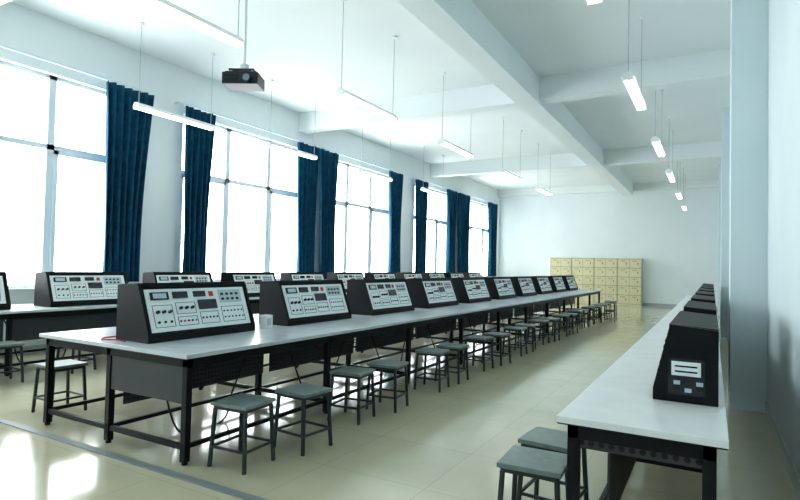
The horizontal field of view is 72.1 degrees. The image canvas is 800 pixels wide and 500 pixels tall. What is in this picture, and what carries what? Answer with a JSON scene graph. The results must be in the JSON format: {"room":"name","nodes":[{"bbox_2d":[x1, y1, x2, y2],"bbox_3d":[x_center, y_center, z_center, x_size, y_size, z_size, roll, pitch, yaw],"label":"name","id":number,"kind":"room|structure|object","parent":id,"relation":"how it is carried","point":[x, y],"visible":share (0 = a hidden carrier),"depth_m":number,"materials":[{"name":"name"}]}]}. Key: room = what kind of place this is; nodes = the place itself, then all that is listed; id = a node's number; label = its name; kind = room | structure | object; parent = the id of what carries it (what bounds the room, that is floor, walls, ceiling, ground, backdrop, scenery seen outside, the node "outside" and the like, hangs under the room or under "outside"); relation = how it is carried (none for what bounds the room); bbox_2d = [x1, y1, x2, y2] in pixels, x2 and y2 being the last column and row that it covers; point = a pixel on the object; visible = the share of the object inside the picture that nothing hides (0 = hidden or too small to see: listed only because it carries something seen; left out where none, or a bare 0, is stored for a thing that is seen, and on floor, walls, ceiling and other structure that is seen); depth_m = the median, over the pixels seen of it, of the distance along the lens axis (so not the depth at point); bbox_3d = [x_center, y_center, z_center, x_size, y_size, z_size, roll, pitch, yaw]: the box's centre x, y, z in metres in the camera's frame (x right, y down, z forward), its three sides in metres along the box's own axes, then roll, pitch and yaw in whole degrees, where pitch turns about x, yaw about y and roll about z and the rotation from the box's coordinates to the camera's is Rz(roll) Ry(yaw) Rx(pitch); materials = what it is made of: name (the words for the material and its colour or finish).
{"room":"electronics workshop","nodes":[
{"label":"electronics workshop","id":0,"kind":"room"},
{"bbox_2d":[0,2,499,345],"bbox_3d":[-1.965,-0.744,14.608,0.250,5.100,26.600,0,-2,30],"label":"wall","id":1,"kind":"structure","parent":0,"point":[23,29],"depth_m":10.23,"materials":[{"name":"paint"}]},
{"bbox_2d":[0,344,67,357],"bbox_3d":[-1.911,1.744,14.462,0.015,0.120,26.580,0,-2,30],"label":"baseboard","id":2,"kind":"structure","parent":1,"relation":"attached to","point":[42,345],"depth_m":8.16,"materials":[{"name":"grey tile"}]},
{"bbox_2d":[0,60,105,290],"bbox_3d":[-5.668,-1.070,7.950,0.220,3.300,3.550,0,-2,30],"label":"window","id":3,"kind":"structure","parent":1,"relation":"in","point":[51,152],"depth_m":8.49,"materials":[{"name":"white plastic"}]},
{"bbox_2d":[0,44,142,91],"bbox_3d":[-5.525,-2.854,7.920,0.138,0.036,3.950,0,-2,30],"label":"rail","id":4,"kind":"object","parent":1,"relation":"attached to","point":[2,46],"visible":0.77,"depth_m":8.47,"materials":[{"name":"white metal"}]},
{"bbox_2d":[102,81,154,281],"bbox_3d":[-4.622,-1.102,9.316,0.168,3.306,0.870,0,-2,30],"label":"curtain","id":5,"kind":"object","parent":4,"relation":"hanging from","point":[127,129],"visible":0.94,"depth_m":9.27,"materials":[{"name":"blue fabric"}]},
{"bbox_2d":[178,115,296,281],"bbox_3d":[-3.313,-0.897,12.100,0.220,3.300,3.700,0,-2,30],"label":"window","id":6,"kind":"structure","parent":1,"relation":"in","point":[225,181],"depth_m":11.65,"materials":[{"name":"white plastic"}]},
{"bbox_2d":[174,101,315,145],"bbox_3d":[-3.170,-2.681,12.070,0.138,0.036,4.100,0,-2,30],"label":"rail","id":7,"kind":"object","parent":1,"relation":"attached to","point":[178,102],"visible":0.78,"depth_m":11.58,"materials":[{"name":"white metal"}]},
{"bbox_2d":[182,106,215,271],"bbox_3d":[-3.893,-1.049,10.600,0.181,3.306,0.747,0,-2,30],"label":"curtain","id":8,"kind":"object","parent":7,"relation":"hanging from","point":[199,142],"visible":0.86,"depth_m":10.54,"materials":[{"name":"blue fabric"}]},
{"bbox_2d":[297,142,319,271],"bbox_3d":[-2.277,-0.930,13.450,0.172,3.306,0.750,0,-2,30],"label":"curtain","id":9,"kind":"object","parent":7,"relation":"hanging from","point":[307,169],"visible":0.88,"depth_m":13.36,"materials":[{"name":"blue fabric"}]},
{"bbox_2d":[325,161,388,279],"bbox_3d":[-1.167,-0.740,15.881,0.220,3.300,3.600,0,-2,30],"label":"window","id":10,"kind":"structure","parent":1,"relation":"in","point":[345,203],"depth_m":16.36,"materials":[{"name":"white plastic"}]},
{"bbox_2d":[322,148,400,173],"bbox_3d":[-1.024,-2.523,15.851,0.138,0.036,4.000,0,-2,30],"label":"rail","id":11,"kind":"object","parent":1,"relation":"attached to","point":[322,148],"visible":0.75,"depth_m":15.55,"materials":[{"name":"white metal"}]},
{"bbox_2d":[319,148,338,278],"bbox_3d":[-1.871,-0.900,14.167,0.179,3.306,0.805,0,-2,30],"label":"curtain","id":12,"kind":"object","parent":11,"relation":"hanging from","point":[328,161],"visible":0.92,"depth_m":14.10,"materials":[{"name":"blue fabric"}]},
{"bbox_2d":[388,171,402,272],"bbox_3d":[-0.150,-0.773,17.206,0.168,3.306,0.905,0,-2,30],"label":"curtain","id":13,"kind":"object","parent":11,"relation":"hanging from","point":[395,186],"visible":0.94,"depth_m":17.10,"materials":[{"name":"blue fabric"}]},
{"bbox_2d":[414,188,446,272],"bbox_3d":[1.126,-0.571,19.922,0.220,3.300,2.900,0,-2,30],"label":"window","id":14,"kind":"structure","parent":1,"relation":"in","point":[436,222],"depth_m":20.40,"materials":[{"name":"white plastic"}]},
{"bbox_2d":[412,178,454,190],"bbox_3d":[1.269,-2.355,19.893,0.138,0.036,3.300,0,-2,30],"label":"rail","id":15,"kind":"object","parent":1,"relation":"attached to","point":[412,178],"visible":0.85,"depth_m":19.67,"materials":[{"name":"white plastic"}]},
{"bbox_2d":[415,179,428,272],"bbox_3d":[0.719,-0.710,18.730,0.172,3.306,0.800,0,-2,30],"label":"curtain","id":16,"kind":"object","parent":15,"relation":"hanging from","point":[421,197],"visible":0.91,"depth_m":18.62,"materials":[{"name":"blue fabric"}]},
{"bbox_2d":[446,189,457,272],"bbox_3d":[1.962,-0.618,20.933,0.169,3.306,0.906,0,-2,30],"label":"curtain","id":17,"kind":"object","parent":15,"relation":"hanging from","point":[451,195],"visible":0.92,"depth_m":20.83,"materials":[{"name":"blue fabric"}]},
{"bbox_2d":[469,201,490,276],"bbox_3d":[3.371,-0.406,23.877,0.220,3.300,3.800,0,-2,30],"label":"window","id":18,"kind":"structure","parent":1,"relation":"in","point":[471,227],"depth_m":24.39,"materials":[{"name":"white plastic"}]},
{"bbox_3d":[3.513,-2.190,23.847,0.138,0.036,4.200,0,-2,30],"label":"rail","id":19,"kind":"object","parent":1,"relation":"attached to","visible":0},
{"bbox_2d":[458,193,469,272],"bbox_3d":[2.542,-0.576,21.953,0.175,3.306,1.151,0,-2,30],"label":"curtain","id":20,"kind":"object","parent":19,"relation":"hanging from","point":[463,200],"visible":0.94,"depth_m":21.81,"materials":[{"name":"blue fabric"}]},
{"bbox_2d":[487,202,497,276],"bbox_3d":[4.181,-0.455,24.843,0.180,3.306,1.101,0,-2,30],"label":"curtain","id":21,"kind":"object","parent":19,"relation":"hanging from","point":[492,208],"visible":1,"depth_m":24.69,"materials":[{"name":"blue fabric"}]},
{"bbox_2d":[10,0,730,189],"bbox_3d":[2.248,-3.366,12.326,9.800,0.200,27.100,0,-2,30],"label":"ceiling","id":22,"kind":"structure","parent":0,"point":[296,44],"depth_m":9.62,"materials":[{"name":"paint"}]},
{"bbox_2d":[133,22,215,130],"bbox_3d":[-3.668,-2.816,9.103,0.150,1.355,1.520,0,-2,30],"label":"lamp","id":23,"kind":"object","parent":22,"relation":"hanging from","point":[136,106],"visible":1,"depth_m":8.94,"materials":[{"name":"white plastic"}]},
{"bbox_2d":[137,0,243,48],"bbox_3d":[-2.075,-2.888,5.325,0.150,1.355,1.520,0,-2,30],"label":"lamp","id":24,"kind":"object","parent":22,"relation":"hanging from","point":[164,6],"visible":0.93,"depth_m":5.41,"materials":[{"name":"white plastic"}]},
{"bbox_2d":[222,0,264,91],"bbox_3d":[-1.483,-2.558,5.300,0.340,1.990,0.280,1,-2,2],"label":"ceiling projector","id":25,"kind":"object","parent":22,"relation":"hanging from","point":[243,78],"depth_m":5.21,"materials":[{"name":"black plastic"}]},
{"bbox_2d":[266,79,317,159],"bbox_3d":[-2.238,-2.710,11.623,0.150,1.355,1.520,0,-2,30],"label":"lamp","id":26,"kind":"object","parent":22,"relation":"hanging from","point":[268,144],"visible":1,"depth_m":11.46,"materials":[{"name":"white"}]},
{"bbox_2d":[335,0,397,121],"bbox_3d":[-0.448,-2.769,8.193,0.150,1.355,1.520,0,-2,30],"label":"lamp","id":27,"kind":"object","parent":22,"relation":"hanging from","point":[341,92],"visible":1,"depth_m":8.01,"materials":[{"name":"white"}]},
{"bbox_2d":[358,127,392,180],"bbox_3d":[-0.610,-2.591,14.491,0.150,1.355,1.520,0,-2,30],"label":"lamp","id":28,"kind":"object","parent":22,"relation":"hanging from","point":[361,170],"visible":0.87,"depth_m":14.36,"materials":[{"name":"white plastic"}]},
{"bbox_2d":[421,146,444,195],"bbox_3d":[1.067,-2.468,17.446,0.150,1.355,1.520,0,-2,30],"label":"lamp","id":29,"kind":"object","parent":22,"relation":"hanging from","point":[422,188],"visible":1,"depth_m":17.18,"materials":[{"name":"white"}]},
{"bbox_2d":[438,72,473,157],"bbox_3d":[1.155,-2.651,11.018,0.150,1.355,1.520,0,-2,30],"label":"lamp","id":30,"kind":"object","parent":22,"relation":"hanging from","point":[441,141],"visible":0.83,"depth_m":10.73,"materials":[{"name":"white plastic"}]},
{"bbox_2d":[499,117,522,181],"bbox_3d":[2.857,-2.526,14.017,0.150,1.355,1.520,0,-2,30],"label":"lamp","id":31,"kind":"object","parent":22,"relation":"hanging from","point":[503,171],"visible":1,"depth_m":13.92,"materials":[{"name":"white"}]},
{"bbox_2d":[299,49,729,133],"bbox_3d":[1.649,-3.090,11.274,9.300,0.440,0.300,0,-2,30],"label":"ceiling beam","id":32,"kind":"structure","parent":22,"relation":"attached to","point":[712,66],"depth_m":10.44,"materials":[{"name":"white paint"}]},
{"bbox_2d":[397,0,632,195],"bbox_3d":[3.079,-3.016,11.668,0.400,0.500,26.300,0,-2,30],"label":"ceiling beam","id":33,"kind":"structure","parent":22,"relation":"attached to","point":[460,24],"depth_m":9.06,"materials":[{"name":"white paint"}]},
{"bbox_2d":[535,143,552,195],"bbox_3d":[4.386,-2.413,16.711,0.150,1.355,1.520,0,-2,30],"label":"lamp","id":34,"kind":"object","parent":22,"relation":"hanging from","point":[538,188],"visible":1,"depth_m":16.66,"materials":[{"name":"white plastic"}]},
{"bbox_2d":[430,141,720,176],"bbox_3d":[5.200,-2.829,17.532,9.300,0.440,0.300,0,-2,30],"label":"ceiling beam","id":35,"kind":"structure","parent":22,"relation":"attached to","point":[702,150],"depth_m":17.26,"materials":[{"name":"white paint"}]},
{"bbox_2d":[585,0,602,6],"bbox_3d":[1.357,-2.843,4.181,0.150,1.355,1.520,0,-2,30],"label":"lamp","id":36,"kind":"object","parent":22,"relation":"hanging from","point":[590,2],"visible":1,"depth_m":4.78,"materials":[{"name":"white"}]},
{"bbox_2d":[498,179,717,196],"bbox_3d":[8.728,-2.640,23.748,9.300,0.300,0.300,0,-2,30],"label":"ceiling beam","id":37,"kind":"structure","parent":22,"relation":"attached to","point":[711,183],"depth_m":23.54,"materials":[{"name":"white paint"}]},
{"bbox_2d":[621,11,646,110],"bbox_3d":[3.133,-2.713,7.310,0.150,1.355,1.520,0,-2,30],"label":"lamp","id":38,"kind":"object","parent":22,"relation":"hanging from","point":[629,80],"visible":1,"depth_m":7.16,"materials":[{"name":"white plastic"}]},
{"bbox_2d":[650,89,665,156],"bbox_3d":[4.933,-2.580,10.482,0.150,1.355,1.520,0,-2,30],"label":"lamp","id":39,"kind":"object","parent":22,"relation":"hanging from","point":[655,141],"visible":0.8,"depth_m":10.24,"materials":[{"name":"white"}]},
{"bbox_2d":[665,116,675,181],"bbox_3d":[6.684,-2.452,13.568,0.150,1.355,1.520,0,-2,30],"label":"lamp","id":40,"kind":"object","parent":22,"relation":"hanging from","point":[669,173],"visible":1,"depth_m":13.54,"materials":[{"name":"white"}]},
{"bbox_2d":[681,168,686,210],"bbox_3d":[10.334,-2.184,19.999,0.150,1.355,1.520,0,-2,30],"label":"lamp","id":41,"kind":"object","parent":22,"relation":"hanging from","point":[683,205],"visible":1,"depth_m":19.41,"materials":[{"name":"white plastic"}]},
{"bbox_2d":[0,303,797,499],"bbox_3d":[2.127,1.930,12.174,9.800,0.200,27.100,0,-2,30],"label":"floor","id":42,"kind":"structure","parent":0,"point":[449,444],"depth_m":4.50,"materials":[{"name":"tile"}]},
{"bbox_2d":[0,340,24,382],"bbox_3d":[-4.527,1.284,6.255,0.334,0.451,0.334,0,-2,34],"label":"stool","id":43,"kind":"object","parent":42,"relation":"on","point":[10,344],"visible":1,"depth_m":6.29,"materials":[{"name":"grey metal"}]},
{"bbox_2d":[31,359,87,417],"bbox_3d":[-3.175,1.282,5.143,0.334,0.451,0.334,0,-2,31],"label":"stool","id":44,"kind":"object","parent":42,"relation":"on","point":[66,365],"visible":0.67,"depth_m":5.12,"materials":[{"name":"grey metal"}]},
{"bbox_2d":[56,347,95,373],"bbox_3d":[-4.141,1.315,7.035,0.334,0.451,0.334,1,-2,24],"label":"stool","id":45,"kind":"object","parent":42,"relation":"on","point":[79,356],"visible":0.41,"depth_m":7.08,"materials":[{"name":"grey metal"}]},
{"bbox_2d":[0,418,267,499],"bbox_3d":[-3.495,1.484,4.798,6.800,0.012,0.060,0,-2,30],"label":"floor strip","id":46,"kind":"object","parent":42,"relation":"on","point":[200,482],"visible":1,"depth_m":3.83,"materials":[{"name":"grey plastic"}]},
{"bbox_2d":[0,292,346,375],"bbox_3d":[-1.329,1.416,13.524,1.050,0.812,18.900,0,-2,30],"label":"workbench","id":47,"kind":"object","parent":42,"relation":"on","point":[23,322],"visible":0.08,"depth_m":7.12,"materials":[{"name":"laminate"}]},
{"bbox_2d":[0,272,10,309],"bbox_3d":[-5.276,0.482,6.420,0.410,0.465,1.150,0,-2,30],"label":"console","id":48,"kind":"object","parent":47,"relation":"on","point":[5,303],"visible":1,"depth_m":6.81,"materials":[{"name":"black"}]},
{"bbox_2d":[34,272,127,306],"bbox_3d":[-4.477,0.541,7.828,0.410,0.465,1.150,0,-2,30],"label":"console","id":49,"kind":"object","parent":47,"relation":"on","point":[51,289],"visible":0.89,"depth_m":7.59,"materials":[{"name":"white"}]},
{"bbox_2d":[143,272,212,282],"bbox_3d":[-3.678,0.600,9.236,0.410,0.465,1.150,0,-2,30],"label":"console","id":50,"kind":"object","parent":47,"relation":"on","point":[148,277],"visible":0.22,"depth_m":9.05,"materials":[{"name":"white"}]},
{"bbox_2d":[221,272,275,296],"bbox_3d":[-2.879,0.658,10.644,0.410,0.465,1.150,0,-2,30],"label":"console","id":51,"kind":"object","parent":47,"relation":"on","point":[252,280],"visible":0.48,"depth_m":10.46,"materials":[{"name":"white metal"}]},
{"bbox_2d":[280,272,324,280],"bbox_3d":[-2.080,0.717,12.052,0.410,0.465,1.150,0,-2,30],"label":"console","id":52,"kind":"object","parent":47,"relation":"on","point":[284,276],"visible":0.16,"depth_m":11.83,"materials":[{"name":"white"}]},
{"bbox_2d":[327,272,363,291],"bbox_3d":[-1.281,0.776,13.460,0.410,0.465,1.150,0,-2,30],"label":"console","id":53,"kind":"object","parent":47,"relation":"on","point":[344,276],"visible":0.27,"depth_m":13.16,"materials":[{"name":"white metal"}]},
{"bbox_2d":[364,272,396,278],"bbox_3d":[-0.481,0.834,14.868,0.410,0.465,1.150,0,-2,30],"label":"console","id":54,"kind":"object","parent":47,"relation":"on","point":[370,275],"visible":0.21,"depth_m":14.62,"materials":[{"name":"white"}]},
{"bbox_2d":[395,272,422,278],"bbox_3d":[0.318,0.893,16.276,0.410,0.465,1.150,0,-2,30],"label":"console","id":55,"kind":"object","parent":47,"relation":"on","point":[407,275],"visible":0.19,"depth_m":16.00,"materials":[{"name":"white"}]},
{"bbox_2d":[422,272,445,277],"bbox_3d":[1.117,0.952,17.684,0.410,0.465,1.150,0,-2,30],"label":"console","id":56,"kind":"object","parent":47,"relation":"on","point":[427,274],"visible":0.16,"depth_m":17.45,"materials":[{"name":"white"}]},
{"bbox_2d":[444,272,464,277],"bbox_3d":[1.916,1.010,19.092,0.410,0.465,1.150,0,-2,30],"label":"console","id":57,"kind":"object","parent":47,"relation":"on","point":[449,274],"visible":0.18,"depth_m":18.83,"materials":[{"name":"white metal"}]},
{"bbox_2d":[464,272,480,276],"bbox_3d":[2.715,1.069,20.500,0.410,0.465,1.150,0,-2,30],"label":"console","id":58,"kind":"object","parent":47,"relation":"on","point":[468,274],"visible":0.18,"depth_m":20.30,"materials":[{"name":"white"}]},
{"bbox_2d":[207,393,275,474],"bbox_3d":[-1.119,1.294,3.918,0.334,0.451,0.334,1,-2,26],"label":"stool","id":59,"kind":"object","parent":42,"relation":"on","point":[243,404],"visible":1,"depth_m":3.85,"materials":[{"name":"grey metal"}]},
{"bbox_2d":[274,383,332,456],"bbox_3d":[-0.758,1.313,4.310,0.334,0.451,0.334,0,-2,35],"label":"stool","id":60,"kind":"object","parent":42,"relation":"on","point":[303,392],"visible":0.99,"depth_m":4.26,"materials":[{"name":"grey metal"}]},
{"bbox_2d":[39,289,601,465],"bbox_3d":[1.751,1.424,11.373,1.870,0.812,16.400,0,-2,30],"label":"workbench","id":61,"kind":"object","parent":42,"relation":"on","point":[169,371],"visible":0.71,"depth_m":5.01,"materials":[{"name":"laminate"}]},
{"bbox_2d":[101,336,125,341],"bbox_3d":[-2.305,0.711,4.441,0.203,0.020,0.400,2,-2,-21],"label":"cable","id":62,"kind":"object","parent":61,"relation":"on","point":[102,338],"visible":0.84,"depth_m":4.34,"materials":[{"name":"red plastic"}]},
{"bbox_2d":[116,281,254,343],"bbox_3d":[-1.842,0.515,4.873,0.410,0.465,1.150,0,-2,30],"label":"console","id":63,"kind":"object","parent":61,"relation":"on","point":[148,313],"visible":1,"depth_m":4.61,"materials":[{"name":"white"}]},
{"bbox_2d":[260,314,272,328],"bbox_3d":[-1.331,0.712,5.478,0.083,0.130,0.100,0,-2,30],"label":"box","id":64,"kind":"object","parent":61,"relation":"on","point":[266,321],"visible":1,"depth_m":5.44,"materials":[{"name":"white plastic"}]},
{"bbox_2d":[259,280,351,325],"bbox_3d":[-1.043,0.574,6.281,0.410,0.465,1.150,0,-2,30],"label":"console","id":65,"kind":"object","parent":61,"relation":"on","point":[291,302],"visible":1,"depth_m":6.00,"materials":[{"name":"white"}]},
{"bbox_2d":[347,278,413,315],"bbox_3d":[-0.244,0.633,7.689,0.410,0.465,1.150,0,-2,30],"label":"console","id":66,"kind":"object","parent":61,"relation":"on","point":[371,297],"visible":0.99,"depth_m":7.35,"materials":[{"name":"white"}]},
{"bbox_2d":[406,278,458,308],"bbox_3d":[0.555,0.692,9.097,0.410,0.465,1.150,0,-2,30],"label":"console","id":67,"kind":"object","parent":61,"relation":"on","point":[428,293],"visible":1,"depth_m":8.76,"materials":[{"name":"white"}]},
{"bbox_2d":[451,277,490,302],"bbox_3d":[1.354,0.750,10.505,0.410,0.465,1.150,0,-2,30],"label":"console","id":68,"kind":"object","parent":61,"relation":"on","point":[468,289],"visible":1,"depth_m":10.19,"materials":[{"name":"white"}]},
{"bbox_2d":[484,277,516,299],"bbox_3d":[2.153,0.809,11.913,0.410,0.465,1.150,0,-2,30],"label":"console","id":69,"kind":"object","parent":61,"relation":"on","point":[499,288],"visible":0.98,"depth_m":11.60,"materials":[{"name":"white"}]},
{"bbox_2d":[511,276,536,296],"bbox_3d":[2.952,0.868,13.321,0.410,0.465,1.150,0,-2,30],"label":"console","id":70,"kind":"object","parent":61,"relation":"on","point":[524,286],"visible":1,"depth_m":13.02,"materials":[{"name":"white"}]},
{"bbox_2d":[531,276,552,293],"bbox_3d":[3.751,0.926,14.729,0.410,0.465,1.150,0,-2,30],"label":"console","id":71,"kind":"object","parent":61,"relation":"on","point":[542,284],"visible":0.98,"depth_m":14.44,"materials":[{"name":"white"}]},
{"bbox_2d":[548,276,566,291],"bbox_3d":[4.550,0.985,16.137,0.410,0.465,1.150,0,-2,30],"label":"console","id":72,"kind":"object","parent":61,"relation":"on","point":[557,283],"visible":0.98,"depth_m":15.85,"materials":[{"name":"white"}]},
{"bbox_2d":[562,275,577,290],"bbox_3d":[5.349,1.044,17.545,0.410,0.465,1.150,0,-2,30],"label":"console","id":73,"kind":"object","parent":61,"relation":"on","point":[570,283],"visible":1,"depth_m":17.27,"materials":[{"name":"white"}]},
{"bbox_2d":[327,366,375,424],"bbox_3d":[-0.445,1.344,5.126,0.334,0.451,0.334,1,-2,24],"label":"stool","id":74,"kind":"object","parent":42,"relation":"on","point":[346,372],"visible":0.85,"depth_m":5.06,"materials":[{"name":"grey metal"}]},
{"bbox_2d":[365,359,408,412],"bbox_3d":[-0.122,1.363,5.551,0.334,0.451,0.334,1,-2,23],"label":"stool","id":75,"kind":"object","parent":42,"relation":"on","point":[382,364],"visible":0.97,"depth_m":5.47,"materials":[{"name":"grey metal"}]},
{"bbox_2d":[413,347,449,392],"bbox_3d":[0.379,1.401,6.470,0.334,0.451,0.334,1,-2,24],"label":"stool","id":76,"kind":"object","parent":42,"relation":"on","point":[438,352],"visible":1,"depth_m":6.39,"materials":[{"name":"grey metal"}]},
{"bbox_2d":[434,342,468,383],"bbox_3d":[0.658,1.421,6.935,0.334,0.451,0.334,0,-2,28],"label":"stool","id":77,"kind":"object","parent":42,"relation":"on","point":[457,347],"visible":0.9,"depth_m":6.86,"materials":[{"name":"grey metal"}]},
{"bbox_2d":[463,335,493,371],"bbox_3d":[1.116,1.456,7.800,0.334,0.451,0.334,0,-2,33],"label":"stool","id":78,"kind":"object","parent":42,"relation":"on","point":[479,338],"visible":0.95,"depth_m":7.75,"materials":[{"name":"grey metal"}]},
{"bbox_2d":[481,331,510,365],"bbox_3d":[1.452,1.477,8.266,0.334,0.451,0.334,0,-2,37],"label":"stool","id":79,"kind":"object","parent":42,"relation":"on","point":[500,335],"visible":0.77,"depth_m":8.21,"materials":[{"name":"grey metal"}]},
{"bbox_2d":[502,326,526,356],"bbox_3d":[1.919,1.514,9.171,0.334,0.451,0.334,0,-2,29],"label":"stool","id":80,"kind":"object","parent":42,"relation":"on","point":[507,328],"visible":0.9,"depth_m":9.10,"materials":[{"name":"grey metal"}]},
{"bbox_2d":[514,323,535,351],"bbox_3d":[2.210,1.535,9.678,0.334,0.451,0.334,1,-2,22],"label":"stool","id":81,"kind":"object","parent":42,"relation":"on","point":[532,326],"visible":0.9,"depth_m":9.59,"materials":[{"name":"grey metal"}]},
{"bbox_2d":[497,445,566,499],"bbox_3d":[0.696,1.304,2.841,0.334,0.451,0.334,0,-2,27],"label":"stool","id":82,"kind":"object","parent":42,"relation":"on","point":[546,465],"visible":0.88,"depth_m":2.77,"materials":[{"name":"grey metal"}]},
{"bbox_2d":[527,319,549,344],"bbox_3d":[2.662,1.571,10.577,0.334,0.451,0.334,0,-2,34],"label":"stool","id":83,"kind":"object","parent":42,"relation":"on","point":[534,321],"visible":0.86,"depth_m":10.51,"materials":[{"name":"grey metal"}]},
{"bbox_2d":[539,317,559,341],"bbox_3d":[3.002,1.592,11.038,0.334,0.451,0.334,0,-2,32],"label":"stool","id":84,"kind":"object","parent":42,"relation":"on","point":[543,318],"visible":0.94,"depth_m":10.98,"materials":[{"name":"grey metal"}]},
{"bbox_2d":[516,426,588,499],"bbox_3d":[0.895,1.319,3.211,0.334,0.451,0.334,0,-2,34],"label":"stool","id":85,"kind":"object","parent":42,"relation":"on","point":[542,438],"visible":0.68,"depth_m":3.19,"materials":[{"name":"grey metal"}]},
{"bbox_2d":[551,314,569,336],"bbox_3d":[3.491,1.629,11.914,0.334,0.451,0.334,0,-2,29],"label":"stool","id":86,"kind":"object","parent":42,"relation":"on","point":[566,316],"visible":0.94,"depth_m":11.85,"materials":[{"name":"grey metal"}]},
{"bbox_2d":[550,258,571,275],"bbox_3d":[7.162,1.319,24.345,0.930,1.950,0.462,0,-2,30],"label":"locker","id":87,"kind":"object","parent":42,"relation":"on","point":[558,266],"visible":0.41,"depth_m":24.17,"materials":[{"name":"yellow metal"}]},
{"bbox_2d":[559,312,577,334],"bbox_3d":[3.801,1.649,12.384,0.334,0.451,0.334,0,-2,37],"label":"stool","id":88,"kind":"object","parent":42,"relation":"on","point":[570,314],"visible":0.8,"depth_m":12.33,"materials":[{"name":"grey metal"}]},
{"bbox_2d":[567,309,582,329],"bbox_3d":[4.238,1.687,13.346,0.334,0.451,0.334,0,-2,28],"label":"stool","id":89,"kind":"object","parent":42,"relation":"on","point":[569,310],"visible":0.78,"depth_m":13.26,"materials":[{"name":"grey metal"}]},
{"bbox_2d":[572,308,588,327],"bbox_3d":[4.525,1.707,13.810,0.334,0.451,0.334,0,-2,35],"label":"stool","id":90,"kind":"object","parent":42,"relation":"on","point":[584,310],"visible":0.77,"depth_m":13.73,"materials":[{"name":"grey metal"}]},
{"bbox_2d":[572,258,593,303],"bbox_3d":[7.975,1.324,23.883,0.930,1.950,0.462,0,-2,30],"label":"locker","id":91,"kind":"object","parent":42,"relation":"on","point":[582,268],"visible":0.76,"depth_m":23.66,"materials":[{"name":"yellow metal"}]},
{"bbox_2d":[581,306,594,324],"bbox_3d":[5.011,1.742,14.657,0.334,0.451,0.334,0,-2,26],"label":"stool","id":92,"kind":"object","parent":42,"relation":"on","point":[582,307],"visible":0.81,"depth_m":14.56,"materials":[{"name":"grey metal"}]},
{"bbox_2d":[588,305,601,322],"bbox_3d":[5.392,1.766,15.191,0.334,0.451,0.334,1,-2,26],"label":"stool","id":93,"kind":"object","parent":42,"relation":"on","point":[595,306],"visible":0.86,"depth_m":15.11,"materials":[{"name":"grey metal"}]},
{"bbox_2d":[594,304,607,319],"bbox_3d":[5.837,1.800,16.001,0.334,0.451,0.334,0,-2,33],"label":"stool","id":94,"kind":"object","parent":42,"relation":"on","point":[604,305],"visible":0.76,"depth_m":15.92,"materials":[{"name":"grey metal"}]},
{"bbox_2d":[598,303,611,318],"bbox_3d":[6.171,1.823,16.548,0.334,0.451,0.334,0,-2,31],"label":"stool","id":95,"kind":"object","parent":42,"relation":"on","point":[609,304],"visible":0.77,"depth_m":16.43,"materials":[{"name":"grey metal"}]},
{"bbox_2d":[594,258,617,304],"bbox_3d":[8.788,1.330,23.421,0.930,1.950,0.462,0,-2,30],"label":"locker","id":96,"kind":"object","parent":42,"relation":"on","point":[605,269],"visible":0.98,"depth_m":23.23,"materials":[{"name":"yellow metal"}]},
{"bbox_2d":[617,258,642,305],"bbox_3d":[9.601,1.335,22.960,0.930,1.950,0.462,0,-2,30],"label":"locker","id":97,"kind":"object","parent":42,"relation":"on","point":[630,271],"visible":1,"depth_m":22.77,"materials":[{"name":"yellow metal"}]},
{"bbox_2d":[556,295,728,499],"bbox_3d":[4.699,1.402,8.838,0.660,0.780,15.100,0,-2,30],"label":"workbench","id":98,"kind":"object","parent":42,"relation":"on","point":[618,415],"visible":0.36,"depth_m":2.45,"materials":[{"name":"white laminate"}]},
{"bbox_2d":[653,311,718,406],"bbox_3d":[1.698,0.589,3.231,0.290,0.385,1.166,0,-2,30],"label":"console","id":99,"kind":"object","parent":98,"relation":"on","point":[688,368],"visible":1,"depth_m":2.73,"materials":[{"name":"black"}]},
{"bbox_2d":[683,300,715,314],"bbox_3d":[2.517,0.649,4.673,0.290,0.385,1.166,0,-2,30],"label":"console","id":100,"kind":"object","parent":98,"relation":"on","point":[691,306],"visible":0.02,"depth_m":4.28,"materials":[{"name":"black metal"}]},
{"bbox_2d":[691,294,714,302],"bbox_3d":[3.336,0.709,6.116,0.290,0.385,1.166,0,-2,30],"label":"console","id":101,"kind":"object","parent":98,"relation":"on","point":[702,298],"visible":0.02,"depth_m":5.76,"materials":[{"name":"black metal"}]},
{"bbox_2d":[695,291,714,295],"bbox_3d":[4.155,0.769,7.559,0.290,0.385,1.166,0,-2,30],"label":"console","id":102,"kind":"object","parent":98,"relation":"on","point":[705,293],"visible":0.02,"depth_m":7.19,"materials":[{"name":"black"}]},
{"bbox_2d":[499,188,717,305],"bbox_3d":[8.809,-0.232,23.918,9.800,5.100,0.250,0,-2,30],"label":"wall","id":103,"kind":"structure","parent":0,"point":[678,248],"depth_m":23.34,"materials":[{"name":"paint"}]},
{"bbox_2d":[642,303,717,309],"bbox_3d":[8.679,2.252,23.736,9.280,0.120,0.015,0,-2,30],"label":"baseboard","id":104,"kind":"structure","parent":103,"relation":"attached to","point":[643,304],"depth_m":22.58,"materials":[{"name":"grey tile"}]},
{"bbox_2d":[718,0,767,412],"bbox_3d":[5.619,-0.728,9.210,0.330,5.100,22.100,0,-2,30],"label":"pillar","id":105,"kind":"structure","parent":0,"point":[743,168],"depth_m":5.82,"materials":[{"name":"paint"}]},
{"bbox_2d":[767,0,799,476],"bbox_3d":[6.340,-0.692,9.893,0.250,5.100,26.600,0,-2,30],"label":"wall","id":106,"kind":"structure","parent":0,"point":[783,288],"depth_m":4.37,"materials":[{"name":"paint"}]},
{"bbox_2d":[765,401,799,499],"bbox_3d":[6.168,1.796,9.886,0.015,0.120,26.600,0,-2,30],"label":"baseboard","id":107,"kind":"structure","parent":106,"relation":"attached to","point":[795,479],"depth_m":4.17,"materials":[{"name":"grey tile"}]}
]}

